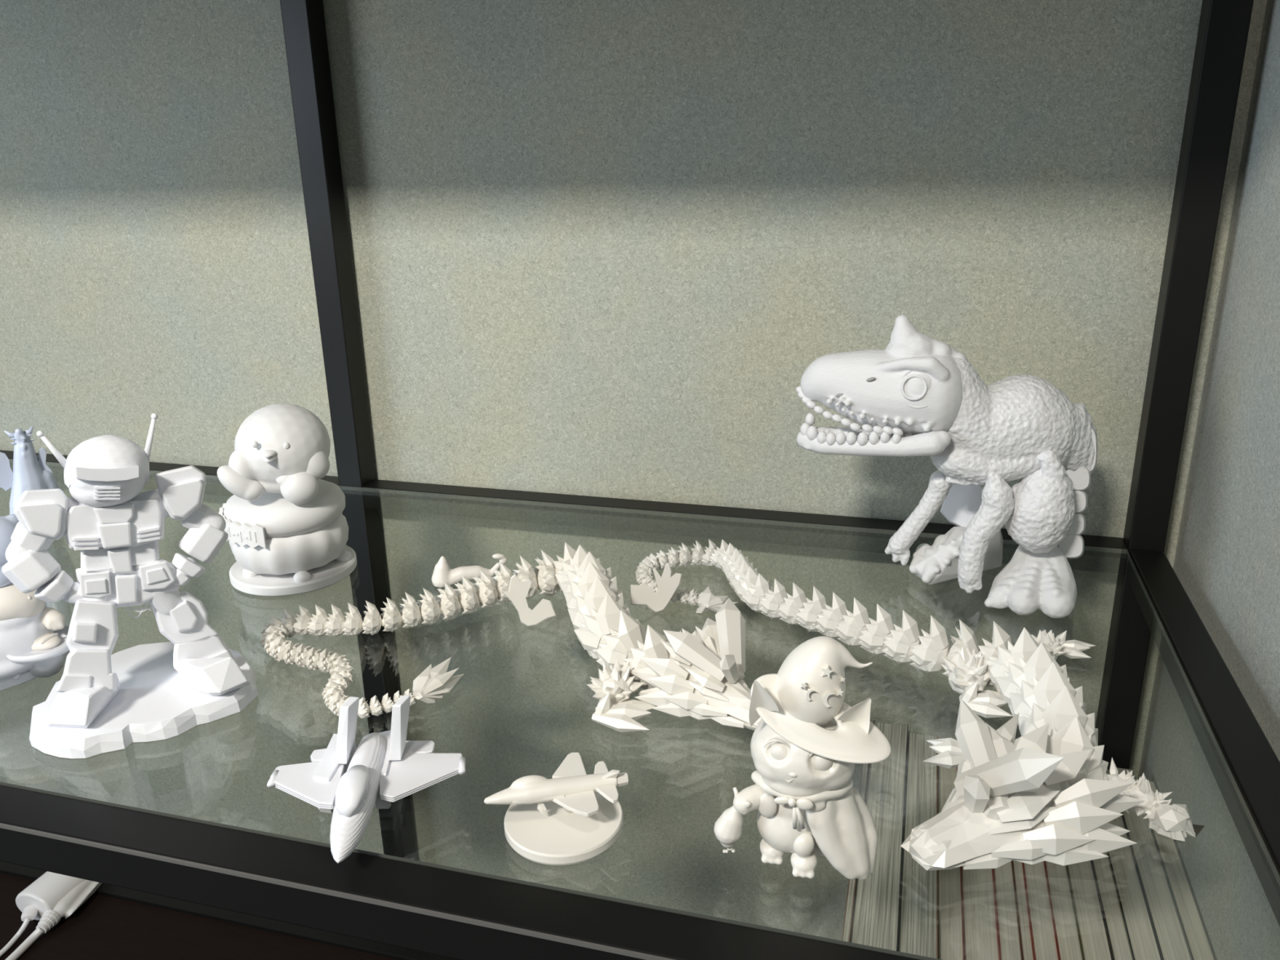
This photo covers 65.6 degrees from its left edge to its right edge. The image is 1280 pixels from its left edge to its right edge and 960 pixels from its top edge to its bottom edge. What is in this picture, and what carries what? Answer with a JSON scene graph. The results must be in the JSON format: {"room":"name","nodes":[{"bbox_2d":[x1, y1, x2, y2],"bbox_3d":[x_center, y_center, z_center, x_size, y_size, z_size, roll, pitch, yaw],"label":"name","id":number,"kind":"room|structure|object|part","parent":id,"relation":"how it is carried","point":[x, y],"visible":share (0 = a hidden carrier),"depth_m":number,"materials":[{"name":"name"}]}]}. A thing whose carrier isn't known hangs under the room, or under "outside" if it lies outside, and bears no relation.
{"room":"display cabinet","nodes":[
{"label":"display cabinet","id":0,"kind":"room"},
{"bbox_2d":[0,872,396,959],"bbox_3d":[-0.766,0.634,1.044,2.465,0.030,0.890,4,19,15],"label":"table","id":1,"kind":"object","parent":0,"point":[104,927],"depth_m":1.21,"materials":[{"name":"brown wood"}]},
{"bbox_2d":[0,905,38,956],"bbox_3d":[-0.762,0.551,1.199,0.022,0.026,0.083,4,19,15],"label":"charging cable","id":2,"kind":"object","parent":1,"relation":"on","point":[29,913],"visible":1,"depth_m":1.21,"materials":[{"name":"white plastic"}]},
{"bbox_2d":[15,871,85,920],"bbox_3d":[-0.741,0.517,1.275,0.059,0.041,0.095,4,19,15],"label":"charger","id":3,"kind":"object","parent":1,"relation":"on","point":[44,893],"visible":0.6,"depth_m":1.24,"materials":[{"name":"white plastic"}]},
{"bbox_2d":[4,880,102,959],"bbox_3d":[-0.726,0.539,1.228,0.039,0.031,0.189,2,19,8],"label":"plug","id":4,"kind":"object","parent":1,"relation":"on","point":[77,896],"visible":0.66,"depth_m":1.23,"materials":[{"name":"white plastic"}]},
{"bbox_3d":[-0.743,0.563,1.180,0.013,0.016,0.078,4,19,15],"label":"cord","id":5,"kind":"part","parent":4,"relation":"part of","materials":[{"name":"white plastic"}]},
{"bbox_2d":[0,0,1279,959],"bbox_3d":[-0.406,0.031,0.856,1.682,1.220,0.608,4,19,15],"label":"frame","id":6,"kind":"object","parent":1,"relation":"on","point":[432,910],"visible":0.97,"depth_m":0.79,"materials":[{"name":"black metal"}]},
{"bbox_3d":[-0.723,-0.014,1.253,0.798,0.026,0.029,4,19,15],"label":"rail","id":7,"kind":"part","parent":6,"relation":"part of","materials":[{"name":"black metal"}]},
{"bbox_3d":[-0.326,-0.059,1.119,0.030,1.220,0.030,4,19,15],"label":"post","id":8,"kind":"part","parent":6,"relation":"part of","materials":[{"name":"black metal"}]},
{"bbox_2d":[0,458,1279,959],"bbox_3d":[-0.405,0.094,0.878,1.620,0.004,0.546,4,19,15],"label":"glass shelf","id":9,"kind":"object","parent":6,"relation":"attached to","point":[151,472],"visible":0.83,"depth_m":0.59,"materials":[{"name":"grey"}]},
{"bbox_2d":[0,426,58,514],"bbox_3d":[-0.613,0.006,0.975,0.064,0.116,0.062,4,19,15],"label":"statue","id":10,"kind":"object","parent":9,"relation":"on","point":[28,473],"visible":0.56,"depth_m":0.97,"materials":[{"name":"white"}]},
{"bbox_2d":[0,514,70,690],"bbox_3d":[-0.470,0.080,0.719,0.143,0.126,0.110,4,19,15],"label":"figurine","id":11,"kind":"object","parent":9,"relation":"on","point":[33,635],"visible":0.84,"depth_m":0.69,"materials":[{"name":"white plastic"}]},
{"bbox_3d":[-0.427,0.118,0.709,0.050,0.008,0.050,4,19,15],"label":"dish","id":12,"kind":"part","parent":11,"relation":"part of","materials":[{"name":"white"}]},
{"bbox_2d":[1,413,258,758],"bbox_3d":[-0.347,0.055,0.663,0.140,0.205,0.130,-11,21,-26],"label":"robot","id":13,"kind":"object","parent":9,"relation":"on","point":[102,701],"visible":1,"depth_m":0.64,"materials":[{"name":"white plastic"}]},
{"bbox_3d":[-0.376,0.035,0.615,0.024,0.022,0.016,-12,21,-28],"label":"arm","id":14,"kind":"part","parent":13,"relation":"part of","materials":[{"name":"white plastic"}]},
{"bbox_3d":[-0.369,0.023,0.614,0.030,0.040,0.026,-12,21,-28],"label":"shoulder plate","id":15,"kind":"part","parent":13,"relation":"part of","materials":[{"name":"white plastic"}]},
{"bbox_3d":[-0.348,0.068,0.635,0.019,0.021,0.010,-12,21,-28],"label":"skirt plate","id":16,"kind":"part","parent":13,"relation":"part of","materials":[{"name":"white plastic"}]},
{"bbox_2d":[93,487,120,500],"bbox_3d":[-0.329,0.008,0.613,0.016,0.013,0.010,-12,21,-28],"label":"grille","id":17,"kind":"object","parent":13,"relation":"attached to","point":[100,493],"depth_m":0.61,"materials":[{"name":"white plastic"}]},
{"bbox_3d":[-0.337,0.068,0.655,0.127,0.142,0.032,-14,23,-34],"label":"joint frame","id":18,"kind":"part","parent":13,"relation":"part of","materials":[{"name":"white plastic"}]},
{"bbox_3d":[-0.318,0.064,0.654,0.021,0.022,0.011,-12,21,-28],"label":"skirt plate","id":19,"kind":"part","parent":13,"relation":"part of","materials":[{"name":"white plastic"}]},
{"bbox_3d":[-0.300,0.010,0.653,0.031,0.041,0.025,-12,21,-28],"label":"shoulder plate","id":20,"kind":"part","parent":13,"relation":"part of","materials":[{"name":"white plastic"}]},
{"bbox_3d":[-0.296,0.025,0.663,0.021,0.021,0.014,-12,21,-28],"label":"arm","id":21,"kind":"part","parent":13,"relation":"part of","materials":[{"name":"white plastic"}]},
{"bbox_2d":[217,403,356,596],"bbox_3d":[-0.315,0.009,0.871,0.109,0.158,0.115,4,19,15],"label":"bird figurine","id":22,"kind":"object","parent":9,"relation":"on","point":[286,527],"visible":0.99,"depth_m":0.84,"materials":[{"name":"white plastic"}]},
{"bbox_2d":[223,479,345,537],"bbox_3d":[-0.314,0.022,0.878,0.102,0.028,0.102,4,19,15],"label":"cushion","id":23,"kind":"object","parent":22,"relation":"on","point":[317,513],"depth_m":0.84,"materials":[{"name":"white plastic"}]},
{"bbox_2d":[228,513,351,582],"bbox_3d":[-0.313,0.056,0.889,0.101,0.046,0.101,4,19,15],"label":"pot","id":24,"kind":"object","parent":22,"relation":"on","point":[315,550],"depth_m":0.85,"materials":[{"name":"white plastic"}]},
{"bbox_2d":[266,695,465,862],"bbox_3d":[-0.160,0.159,0.564,0.091,0.061,0.098,13,23,36],"label":"jet","id":25,"kind":"object","parent":9,"relation":"on","point":[342,779],"visible":1,"depth_m":0.56,"materials":[{"name":"white plastic"}]},
{"bbox_3d":[-0.209,0.171,0.567,0.004,0.004,0.012,-2,19,-1],"label":"wingtip rail","id":26,"kind":"part","parent":25,"relation":"part of","materials":[{"name":"white plastic"}]},
{"bbox_3d":[-0.103,0.166,0.576,0.004,0.004,0.013,-4,19,-8],"label":"wingtip rail","id":27,"kind":"part","parent":25,"relation":"part of","materials":[{"name":"white plastic"}]},
{"bbox_2d":[431,553,506,587],"bbox_3d":[-0.148,0.077,0.863,0.066,0.027,0.018,-4,19,-8],"label":"figurine","id":28,"kind":"object","parent":9,"relation":"on","point":[442,574],"visible":0.86,"depth_m":0.86,"materials":[{"name":"white plastic"}]},
{"bbox_2d":[259,542,762,732],"bbox_3d":[-0.094,0.098,0.749,0.394,0.058,0.233,1,19,6],"label":"dragon","id":29,"kind":"object","parent":9,"relation":"on","point":[699,675],"visible":0.95,"depth_m":0.70,"materials":[{"name":"white plastic"}]},
{"bbox_3d":[-0.087,0.094,0.780,0.042,0.046,0.003,-3,19,-6],"label":"hind leg","id":30,"kind":"part","parent":29,"relation":"part of","materials":[{"name":"white plastic"}]},
{"bbox_3d":[-0.008,0.142,0.657,0.055,0.030,0.045,12,23,34],"label":"leg","id":31,"kind":"part","parent":29,"relation":"part of","materials":[{"name":"white plastic"}]},
{"bbox_3d":[0.013,0.086,0.799,0.042,0.044,0.003,-1,19,1],"label":"hind leg","id":32,"kind":"part","parent":29,"relation":"part of","materials":[{"name":"white plastic"}]},
{"bbox_3d":[0.043,0.117,0.736,0.030,0.025,0.059,13,23,37],"label":"leg","id":33,"kind":"part","parent":29,"relation":"part of","materials":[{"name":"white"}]},
{"bbox_2d":[484,752,628,865],"bbox_3d":[-0.044,0.177,0.550,0.071,0.034,0.066,4,19,15],"label":"jet","id":34,"kind":"object","parent":9,"relation":"on","point":[573,816],"visible":1,"depth_m":0.54,"materials":[{"name":"white plastic"}]},
{"bbox_3d":[-0.039,0.176,0.555,0.007,0.020,0.007,4,19,15],"label":"stem","id":35,"kind":"part","parent":34,"relation":"part of","materials":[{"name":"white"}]},
{"bbox_2d":[714,635,891,879],"bbox_3d":[0.082,0.139,0.500,0.085,0.133,0.045,3,19,13],"label":"cat figurine","id":36,"kind":"object","parent":9,"relation":"on","point":[806,745],"visible":1,"depth_m":0.49,"materials":[{"name":"white plastic"}]},
{"bbox_3d":[0.058,0.162,0.504,0.023,0.013,0.013,-12,21,-28],"label":"arm","id":37,"kind":"part","parent":36,"relation":"part of","materials":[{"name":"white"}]},
{"bbox_2d":[635,538,1204,870],"bbox_3d":[0.192,0.093,0.715,0.269,0.079,0.459,-8,20,-20],"label":"dragon","id":38,"kind":"object","parent":9,"relation":"on","point":[1047,793],"visible":0.92,"depth_m":0.56,"materials":[{"name":"white plastic"}]},
{"bbox_3d":[0.200,0.161,0.592,0.063,0.028,0.034,10,21,29],"label":"leg","id":39,"kind":"part","parent":38,"relation":"part of","materials":[{"name":"white plastic"}]},
{"bbox_3d":[0.228,0.132,0.668,0.050,0.033,0.054,4,19,15],"label":"hind leg","id":40,"kind":"part","parent":38,"relation":"part of","materials":[{"name":"white plastic"}]},
{"bbox_3d":[0.308,0.117,0.719,0.059,0.026,0.032,-8,20,-20],"label":"hind leg","id":41,"kind":"part","parent":38,"relation":"part of","materials":[{"name":"white plastic"}]},
{"bbox_3d":[0.276,0.172,0.557,0.028,0.026,0.045,-10,21,-25],"label":"leg","id":42,"kind":"part","parent":38,"relation":"part of","materials":[{"name":"white plastic"}]},
{"bbox_2d":[795,314,1097,617],"bbox_3d":[0.251,-0.022,0.816,0.240,0.230,0.127,4,19,15],"label":"dinosaur","id":43,"kind":"object","parent":9,"relation":"on","point":[918,395],"visible":1,"depth_m":0.77,"materials":[{"name":"white plastic"}]},
{"bbox_3d":[0.234,0.032,0.838,0.051,0.089,0.019,7,20,23],"label":"arm","id":44,"kind":"part","parent":43,"relation":"part of","materials":[{"name":"white plastic"}]},
{"bbox_3d":[0.275,0.039,0.789,0.038,0.107,0.025,4,19,15],"label":"arm","id":45,"kind":"part","parent":43,"relation":"part of","materials":[{"name":"white plastic"}]},
{"bbox_3d":[0.072,0.043,1.036,0.794,0.026,0.029,4,19,15],"label":"rail","id":46,"kind":"part","parent":6,"relation":"part of","materials":[{"name":"black metal"}]},
{"bbox_3d":[0.467,-0.002,0.902,0.030,1.220,0.030,4,19,15],"label":"post","id":47,"kind":"part","parent":6,"relation":"part of","materials":[{"name":"black metal"}]},
{"bbox_3d":[0.390,0.162,0.665,0.029,0.026,0.547,4,19,15],"label":"rail","id":48,"kind":"part","parent":6,"relation":"part of","materials":[{"name":"black metal"}]},
{"bbox_2d":[841,763,869,942],"bbox_3d":[0.195,0.462,0.924,0.006,0.338,0.329,4,19,15],"label":"book","id":49,"kind":"object","parent":1,"relation":"on","point":[846,932],"visible":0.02,"depth_m":0.79,"materials":[{"name":"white paper"}]},
{"bbox_2d":[850,720,908,951],"bbox_3d":[0.214,0.463,0.917,0.034,0.340,0.342,4,19,15],"label":"book","id":50,"kind":"object","parent":1,"relation":"on","point":[875,921],"visible":0.83,"depth_m":0.83,"materials":[{"name":"grey paper"}]},
{"bbox_2d":[897,730,937,959],"bbox_3d":[0.244,0.466,0.908,0.028,0.339,0.323,4,19,15],"label":"book","id":51,"kind":"object","parent":1,"relation":"on","point":[917,934],"visible":0.75,"depth_m":0.81,"materials":[{"name":"grey paper"}]},
{"bbox_2d":[937,736,964,959],"bbox_3d":[0.268,0.471,0.903,0.018,0.331,0.340,4,19,15],"label":"book","id":52,"kind":"object","parent":1,"relation":"on","point":[950,934],"visible":0.5,"depth_m":0.79,"materials":[{"name":"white paper"}]},
{"bbox_2d":[960,866,999,959],"bbox_3d":[0.291,0.474,0.901,0.025,0.326,0.330,4,19,15],"label":"book","id":53,"kind":"object","parent":1,"relation":"on","point":[980,925],"visible":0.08,"depth_m":0.78,"materials":[{"name":"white paper"}]},
{"bbox_2d":[992,861,1022,959],"bbox_3d":[0.309,0.478,0.889,0.015,0.326,0.332,4,19,15],"label":"book","id":54,"kind":"object","parent":1,"relation":"on","point":[1009,940],"visible":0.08,"depth_m":0.78,"materials":[{"name":"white paper"}]},
{"bbox_2d":[1011,860,1034,959],"bbox_3d":[0.323,0.476,0.894,0.008,0.325,0.335,4,19,15],"label":"book","id":55,"kind":"object","parent":1,"relation":"on","point":[1026,944],"visible":0.02,"depth_m":0.79,"materials":[{"name":"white paper"}]},
{"bbox_2d":[1022,861,1058,959],"bbox_3d":[0.334,0.479,0.883,0.017,0.326,0.334,4,19,15],"label":"book","id":56,"kind":"object","parent":1,"relation":"on","point":[1040,913],"visible":0.25,"depth_m":0.78,"materials":[{"name":"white paper"}]},
{"bbox_2d":[1044,861,1083,959],"bbox_3d":[0.352,0.480,0.882,0.017,0.324,0.327,4,19,15],"label":"book","id":57,"kind":"object","parent":1,"relation":"on","point":[1067,936],"visible":0.25,"depth_m":0.79,"materials":[{"name":"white paper"}]},
{"bbox_2d":[1066,860,1113,959],"bbox_3d":[0.371,0.482,0.878,0.021,0.323,0.342,4,19,15],"label":"book","id":58,"kind":"object","parent":1,"relation":"on","point":[1091,923],"visible":0.25,"depth_m":0.79,"materials":[{"name":"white paper"}]},
{"bbox_2d":[1091,852,1133,959],"bbox_3d":[0.387,0.483,0.871,0.014,0.325,0.324,4,19,15],"label":"book","id":59,"kind":"object","parent":1,"relation":"on","point":[1117,936],"visible":0.25,"depth_m":0.79,"materials":[{"name":"grey paper"}]},
{"bbox_2d":[1106,766,1161,959],"bbox_3d":[0.404,0.484,0.866,0.020,0.324,0.338,4,19,15],"label":"book","id":60,"kind":"object","parent":1,"relation":"on","point":[1142,939],"visible":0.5,"depth_m":0.79,"materials":[{"name":"grey paper"}]},
{"bbox_2d":[1108,764,1192,959],"bbox_3d":[0.425,0.484,0.865,0.021,0.325,0.333,4,19,15],"label":"book","id":61,"kind":"object","parent":1,"relation":"on","point":[1170,935],"visible":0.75,"depth_m":0.81,"materials":[{"name":"grey paper"}]},
{"bbox_2d":[1135,777,1215,959],"bbox_3d":[0.443,0.490,0.853,0.016,0.321,0.330,4,19,15],"label":"book","id":62,"kind":"object","parent":1,"relation":"on","point":[1199,946],"visible":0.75,"depth_m":0.80,"materials":[{"name":"grey paper"}]},
{"bbox_2d":[1151,773,1217,959],"bbox_3d":[0.461,0.488,0.856,0.016,0.321,0.334,4,19,15],"label":"book","id":63,"kind":"object","parent":1,"relation":"on","point":[1153,775],"visible":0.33,"depth_m":0.81,"materials":[{"name":"grey paper"}]},
{"bbox_2d":[0,0,1266,940],"bbox_3d":[-0.677,-0.485,1.112,2.445,2.045,0.020,4,19,15],"label":"glass panel","id":64,"kind":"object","parent":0,"point":[599,248],"depth_m":1.04,"materials":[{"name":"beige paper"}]},
{"bbox_2d":[0,861,457,959],"bbox_3d":[-0.841,0.517,1.340,2.150,0.006,0.038,4,19,15],"label":"trim","id":65,"kind":"structure","parent":64,"relation":"attached to","point":[193,908],"depth_m":1.23,"materials":[{"name":"black metal"}]},
{"bbox_2d":[1137,0,1279,959],"bbox_3d":[0.296,-0.154,0.073,0.020,2.045,1.590,4,19,15],"label":"wall","id":66,"kind":"structure","parent":0,"point":[1227,559],"depth_m":0.77,"materials":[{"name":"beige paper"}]}
]}

